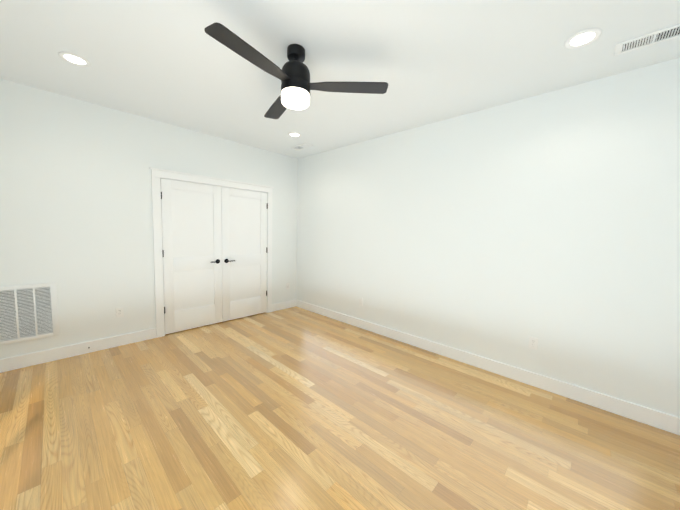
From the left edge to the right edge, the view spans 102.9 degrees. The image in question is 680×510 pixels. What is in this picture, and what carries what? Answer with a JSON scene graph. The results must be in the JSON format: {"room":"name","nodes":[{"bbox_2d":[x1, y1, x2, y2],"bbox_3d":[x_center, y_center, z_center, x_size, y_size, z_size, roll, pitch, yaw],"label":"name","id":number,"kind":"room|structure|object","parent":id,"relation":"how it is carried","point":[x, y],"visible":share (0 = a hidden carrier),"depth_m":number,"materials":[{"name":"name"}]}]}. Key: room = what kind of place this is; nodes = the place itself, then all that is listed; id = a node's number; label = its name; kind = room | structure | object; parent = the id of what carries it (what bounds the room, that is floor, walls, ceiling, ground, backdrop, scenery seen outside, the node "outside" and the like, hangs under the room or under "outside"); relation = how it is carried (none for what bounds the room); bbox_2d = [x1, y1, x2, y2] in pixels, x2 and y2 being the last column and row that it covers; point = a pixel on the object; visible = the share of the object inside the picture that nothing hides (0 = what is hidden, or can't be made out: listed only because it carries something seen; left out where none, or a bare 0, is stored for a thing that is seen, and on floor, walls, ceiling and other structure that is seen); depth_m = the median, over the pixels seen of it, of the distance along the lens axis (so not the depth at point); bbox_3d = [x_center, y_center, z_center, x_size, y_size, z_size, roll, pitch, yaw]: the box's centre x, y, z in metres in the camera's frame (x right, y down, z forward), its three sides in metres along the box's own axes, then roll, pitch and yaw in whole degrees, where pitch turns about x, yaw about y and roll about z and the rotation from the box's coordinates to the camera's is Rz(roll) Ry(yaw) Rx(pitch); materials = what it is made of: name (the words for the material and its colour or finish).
{"room":"empty bedroom","nodes":[
{"label":"empty bedroom","id":0,"kind":"room"},
{"bbox_2d":[0,78,297,358],"bbox_3d":[-2.250,-0.307,3.603,0.120,2.740,4.340,6,7,43],"label":"wall","id":1,"kind":"structure","parent":0,"point":[76,221],"depth_m":3.01,"materials":[{"name":"white paint"}]},
{"bbox_2d":[0,282,59,345],"bbox_3d":[-3.192,0.579,2.600,0.016,0.566,0.675,6,7,43],"label":"air vent","id":2,"kind":"object","parent":1,"relation":"in","point":[28,312],"visible":1,"depth_m":2.70,"materials":[{"name":"white metal"}]},
{"bbox_2d":[0,328,156,372],"bbox_3d":[-3.012,1.047,2.846,0.016,0.130,1.838,6,7,43],"label":"baseboard","id":3,"kind":"structure","parent":1,"relation":"attached to","point":[28,359],"depth_m":2.94,"materials":[{"name":"white paint"}]},
{"bbox_2d":[116,307,123,317],"bbox_3d":[-2.621,0.684,3.226,0.009,0.115,0.070,6,7,43],"label":"electrical outlet","id":4,"kind":"object","parent":1,"relation":"attached to","point":[119,312],"visible":1,"depth_m":3.23,"materials":[{"name":"white plastic"}]},
{"bbox_2d":[160,178,221,333],"bbox_3d":[-2.027,0.028,3.773,0.093,2.033,0.772,6,7,43],"label":"closet door","id":5,"kind":"structure","parent":1,"relation":"in","point":[192,244],"depth_m":3.76,"materials":[{"name":"white paint"}]},
{"bbox_2d":[150,167,273,337],"bbox_3d":[-1.802,-0.042,4.084,0.156,2.156,1.746,6,7,43],"label":"door frame","id":6,"kind":"structure","parent":1,"relation":"attached to","point":[157,174],"depth_m":3.53,"materials":[{"name":"white paint"}]},
{"bbox_2d":[221,187,267,321],"bbox_3d":[-1.496,-0.006,4.336,0.093,2.033,0.772,6,7,43],"label":"closet door","id":7,"kind":"structure","parent":1,"relation":"in","point":[244,248],"depth_m":4.32,"materials":[{"name":"white paint"}]},
{"bbox_2d":[272,300,295,311],"bbox_3d":[-1.018,0.922,4.957,0.016,0.130,0.548,6,7,43],"label":"baseboard","id":8,"kind":"structure","parent":1,"relation":"attached to","point":[283,305],"depth_m":4.93,"materials":[{"name":"white paint"}]},
{"bbox_2d":[0,306,679,509],"bbox_3d":[-0.729,1.255,2.258,6.070,0.060,4.340,6,7,43],"label":"floor","id":9,"kind":"structure","parent":0,"point":[295,408],"depth_m":1.93,"materials":[{"name":"brown wood"}]},
{"bbox_2d":[0,0,679,157],"bbox_3d":[-0.652,-1.554,2.019,6.070,0.100,4.340,6,7,43],"label":"ceiling","id":10,"kind":"structure","parent":0,"point":[172,62],"depth_m":2.02,"materials":[{"name":"white paint"}]},
{"bbox_2d":[58,52,90,66],"bbox_3d":[-2.103,-1.550,2.151,0.188,0.008,0.188,6,7,43],"label":"recessed light","id":11,"kind":"object","parent":10,"relation":"in","point":[74,59],"visible":1,"depth_m":2.15,"materials":[{"name":"white"}]},
{"bbox_2d":[288,132,300,136],"bbox_3d":[-0.621,-1.641,3.705,0.188,0.008,0.188,6,7,43],"label":"recessed light","id":12,"kind":"object","parent":10,"relation":"in","point":[293,134],"visible":1,"depth_m":3.69,"materials":[{"name":"white"}]},
{"bbox_2d":[205,22,387,118],"bbox_3d":[-0.429,-1.300,1.966,1.181,0.385,1.163,6,7,43],"label":"ceiling fan","id":13,"kind":"object","parent":10,"relation":"hanging from","point":[293,76],"visible":1,"depth_m":1.91,"materials":[{"name":"black metal"}]},
{"bbox_2d":[281,87,309,109],"bbox_3d":[-0.327,-1.145,1.997,0.204,0.076,0.204,6,7,43],"label":"diffuser","id":14,"kind":"object","parent":13,"relation":"attached to","point":[295,98],"depth_m":1.93,"materials":[{"name":"white glass"}]},
{"bbox_2d":[291,143,312,149],"bbox_3d":[-0.596,-1.683,4.219,0.360,0.014,0.156,6,7,43],"label":"ceiling vent","id":15,"kind":"object","parent":10,"relation":"in","point":[302,146],"visible":0.98,"depth_m":4.20,"materials":[{"name":"white"}]},
{"bbox_2d":[564,28,601,48],"bbox_3d":[1.592,-1.417,1.780,0.188,0.008,0.188,6,7,43],"label":"recessed light","id":16,"kind":"object","parent":10,"relation":"in","point":[582,38],"visible":1,"depth_m":1.77,"materials":[{"name":"white"}]},
{"bbox_2d":[614,23,679,55],"bbox_3d":[2.033,-1.400,1.753,0.360,0.014,0.156,6,7,43],"label":"ceiling vent","id":17,"kind":"object","parent":10,"relation":"in","point":[653,38],"visible":1,"depth_m":1.77,"materials":[{"name":"white metal"}]},
{"bbox_2d":[296,58,679,416],"bbox_3d":[1.102,-0.193,3.348,5.120,2.740,0.120,6,7,43],"label":"wall","id":18,"kind":"structure","parent":0,"point":[503,233],"depth_m":2.60,"materials":[{"name":"white paint"}]},
{"bbox_2d":[296,300,679,434],"bbox_3d":[0.982,1.105,3.445,4.984,0.130,0.016,6,7,43],"label":"baseboard","id":19,"kind":"structure","parent":18,"relation":"attached to","point":[650,417],"depth_m":2.64,"materials":[{"name":"white paint"}]},
{"bbox_2d":[529,337,537,349],"bbox_3d":[1.860,0.849,2.606,0.070,0.115,0.009,6,7,43],"label":"electrical outlet","id":20,"kind":"object","parent":18,"relation":"attached to","point":[533,342],"visible":1,"depth_m":2.60,"materials":[{"name":"white plastic"}]}
]}

